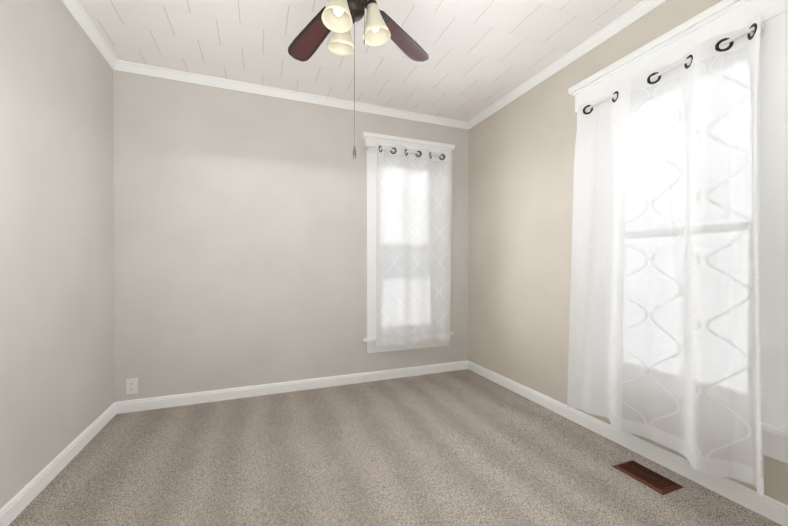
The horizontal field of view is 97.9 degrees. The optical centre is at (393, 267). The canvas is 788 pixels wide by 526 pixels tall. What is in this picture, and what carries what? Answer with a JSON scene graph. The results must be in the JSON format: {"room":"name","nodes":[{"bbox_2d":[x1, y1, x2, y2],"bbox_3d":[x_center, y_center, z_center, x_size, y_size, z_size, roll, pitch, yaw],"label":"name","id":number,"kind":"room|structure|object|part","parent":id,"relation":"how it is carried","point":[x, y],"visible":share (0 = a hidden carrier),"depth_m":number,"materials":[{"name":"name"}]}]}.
{"room":"empty bedroom","nodes":[
{"label":"empty bedroom","id":0,"kind":"room"},
{"bbox_2d":[0,0,114,508],"bbox_3d":[-1.526,-0.207,0.920,0.160,2.600,3.732,0,0,-21],"label":"wall","id":1,"kind":"structure","parent":0,"point":[57,392],"depth_m":1.78,"materials":[{"name":"paint"}]},
{"bbox_2d":[0,401,119,525],"bbox_3d":[-1.445,1.048,0.959,0.014,0.088,3.412,0,0,-21],"label":"baseboard","id":2,"kind":"structure","parent":1,"relation":"attached to","point":[24,497],"depth_m":1.76,"materials":[{"name":"white wood"}]},
{"bbox_2d":[61,0,120,70],"bbox_3d":[-1.431,-1.479,0.950,0.044,0.058,3.412,0,0,-21],"label":"crown molding","id":3,"kind":"structure","parent":1,"relation":"attached to","point":[73,6],"depth_m":2.16,"materials":[{"name":"white wood"}]},
{"bbox_2d":[113,70,468,401],"bbox_3d":[-0.668,-0.221,3.172,3.074,2.600,0.160,0,0,-21],"label":"wall","id":4,"kind":"structure","parent":0,"point":[240,238],"depth_m":2.86,"materials":[{"name":"paint"}]},
{"bbox_2d":[126,378,137,393],"bbox_3d":[-1.969,0.891,2.581,0.072,0.116,0.008,0,0,-21],"label":"duplex electrical outlet","id":5,"kind":"object","parent":4,"relation":"attached to","point":[131,385],"visible":1,"depth_m":2.58,"materials":[{"name":"white plastic"}]},
{"bbox_2d":[120,360,467,413],"bbox_3d":[-0.629,1.036,3.101,3.030,0.088,0.014,0,0,-21],"label":"baseboard","id":6,"kind":"structure","parent":4,"relation":"attached to","point":[127,406],"depth_m":2.95,"materials":[{"name":"white wood"}]},
{"bbox_2d":[121,60,468,129],"bbox_3d":[-0.624,-1.491,3.072,2.970,0.058,0.044,0,0,-21],"label":"crown molding","id":7,"kind":"structure","parent":4,"relation":"attached to","point":[126,66],"depth_m":2.93,"materials":[{"name":"white wood"}]},
{"bbox_2d":[362,132,454,352],"bbox_3d":[0.143,-0.226,3.432,0.977,2.068,0.159,0,0,-21],"label":"window","id":8,"kind":"structure","parent":4,"relation":"in","point":[371,139],"depth_m":3.25,"materials":[{"name":"white wood"}]},
{"bbox_2d":[365,145,452,157],"bbox_3d":[0.155,-1.117,3.343,0.919,0.044,0.070,0,0,-21],"label":"rod","id":9,"kind":"object","parent":8,"relation":"attached to","point":[367,147],"visible":0.71,"depth_m":3.25,"materials":[{"name":"white"}]},
{"bbox_2d":[376,142,451,346],"bbox_3d":[0.208,-0.205,3.341,0.800,1.909,0.060,0,0,-21],"label":"window curtain","id":10,"kind":"object","parent":9,"relation":"hanging from","point":[413,255],"visible":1,"depth_m":3.34,"materials":[{"name":"white fabric"}]},
{"bbox_2d":[379,146,444,159],"bbox_3d":[0.178,-1.108,3.327,0.704,0.063,0.040,0,0,-21],"label":"grommet","id":11,"kind":"object","parent":10,"relation":"attached to","point":[416,154],"visible":0.92,"depth_m":3.34,"materials":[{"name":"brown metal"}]},
{"bbox_2d":[77,0,642,121],"bbox_3d":[-0.020,-1.561,1.500,3.394,0.100,3.732,0,0,-21],"label":"ceiling","id":12,"kind":"structure","parent":0,"point":[483,55],"depth_m":2.33,"materials":[{"name":"wood"}]},
{"bbox_2d":[288,0,428,158],"bbox_3d":[-0.229,-0.983,1.457,1.158,1.056,1.200,0,0,-21],"label":"fan","id":13,"kind":"object","parent":12,"relation":"hanging from","point":[339,18],"visible":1,"depth_m":1.53,"materials":[{"name":"brown wood"}]},
{"bbox_3d":[-0.427,-1.198,1.779,0.211,0.029,0.454,0,0,-21],"label":"blade","id":14,"kind":"part","parent":13,"relation":"part of","materials":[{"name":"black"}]},
{"bbox_3d":[-0.180,-1.279,1.471,0.220,0.464,0.220,0,0,-21],"label":"motor","id":15,"kind":"part","parent":13,"relation":"part of","materials":[{"name":"brown metal"}]},
{"bbox_3d":[0.038,-1.198,1.800,0.410,0.029,0.317,0,0,-21],"label":"blade","id":16,"kind":"part","parent":13,"relation":"part of","materials":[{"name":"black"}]},
{"bbox_2d":[8,369,781,525],"bbox_3d":[-0.020,1.139,1.516,3.394,0.100,3.732,0,0,-21],"label":"floor","id":17,"kind":"structure","parent":0,"point":[466,447],"depth_m":1.85,"materials":[{"name":"carpet"}]},
{"bbox_2d":[613,460,682,494],"bbox_3d":[1.316,1.083,1.791,0.162,0.009,0.255,0,0,-21],"label":"air vent register","id":18,"kind":"object","parent":17,"relation":"on","point":[653,480],"visible":1,"depth_m":1.77,"materials":[{"name":"brown metal"}]},
{"bbox_2d":[468,0,787,504],"bbox_3d":[1.487,-0.214,2.095,0.160,2.600,3.732,0,0,-21],"label":"wall","id":19,"kind":"structure","parent":0,"point":[521,170],"depth_m":2.79,"materials":[{"name":"paint"}]},
{"bbox_2d":[465,0,666,128],"bbox_3d":[1.392,-1.485,2.051,0.044,0.058,3.412,0,0,-21],"label":"crown molding","id":20,"kind":"structure","parent":19,"relation":"attached to","point":[608,31],"depth_m":2.39,"materials":[{"name":"white wood"}]},
{"bbox_2d":[468,360,787,525],"bbox_3d":[1.406,1.042,2.071,0.014,0.088,3.412,0,0,-21],"label":"baseboard","id":21,"kind":"structure","parent":19,"relation":"attached to","point":[776,511],"depth_m":1.91,"materials":[{"name":"white wood"}]},
{"bbox_2d":[568,0,787,463],"bbox_3d":[1.500,-0.217,1.916,0.159,2.068,1.134,0,0,-21],"label":"window","id":22,"kind":"structure","parent":19,"relation":"in","point":[684,38],"depth_m":1.48,"materials":[{"name":"white wood"}]},
{"bbox_2d":[585,22,763,112],"bbox_3d":[1.425,-1.035,1.883,0.067,0.044,0.892,0,0,-21],"label":"rod","id":23,"kind":"object","parent":22,"relation":"attached to","point":[750,30],"visible":0.58,"depth_m":1.72,"materials":[{"name":"white metal"}]},
{"bbox_2d":[567,13,763,497],"bbox_3d":[1.370,-0.068,1.863,0.125,2.021,0.982,0,0,-21],"label":"window curtain","id":24,"kind":"object","parent":23,"relation":"hanging from","point":[664,336],"visible":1,"depth_m":1.78,"materials":[{"name":"white fabric"}]},
{"bbox_2d":[583,105,592,114],"bbox_3d":[1.263,-1.029,2.238,0.063,0.063,0.006,0,0,45],"label":"grommet","id":25,"kind":"object","parent":24,"relation":"attached to","point":[591,110],"depth_m":2.24,"materials":[{"name":"brown metal"}]},
{"bbox_2d":[612,91,618,101],"bbox_3d":[1.330,-1.027,2.065,0.007,0.061,0.063,0,0,0],"label":"grommet","id":26,"kind":"object","parent":24,"relation":"attached to","point":[615,92],"depth_m":2.06,"materials":[{"name":"brown metal"}]},
{"bbox_2d":[647,72,660,83],"bbox_3d":[1.410,-1.026,1.862,0.063,0.063,0.006,0,0,45],"label":"grommet","id":27,"kind":"object","parent":24,"relation":"attached to","point":[659,77],"depth_m":1.86,"materials":[{"name":"brown metal"}]},
{"bbox_2d":[684,55,692,68],"bbox_3d":[1.469,-1.025,1.710,0.007,0.063,0.063,0,0,6],"label":"grommet","id":28,"kind":"object","parent":24,"relation":"attached to","point":[690,56],"depth_m":1.71,"materials":[{"name":"brown metal"}]},
{"bbox_2d":[715,38,733,51],"bbox_3d":[1.519,-1.025,1.581,0.063,0.061,0.007,0,0,33],"label":"grommet","id":29,"kind":"object","parent":24,"relation":"attached to","point":[717,48],"depth_m":1.58,"materials":[{"name":"brown metal"}]},
{"bbox_2d":[747,23,756,39],"bbox_3d":[1.555,-1.024,1.490,0.007,0.060,0.063,0,0,18],"label":"grommet","id":30,"kind":"object","parent":24,"relation":"attached to","point":[749,37],"depth_m":1.49,"materials":[{"name":"brown metal"}]},
{"bbox_2d":[614,32,760,277],"bbox_3d":[1.563,-0.186,1.941,0.190,1.775,0.830,0,0,-21],"label":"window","id":31,"kind":"structure","parent":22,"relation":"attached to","point":[758,132],"depth_m":1.53,"materials":[{"name":"white"}]}
]}

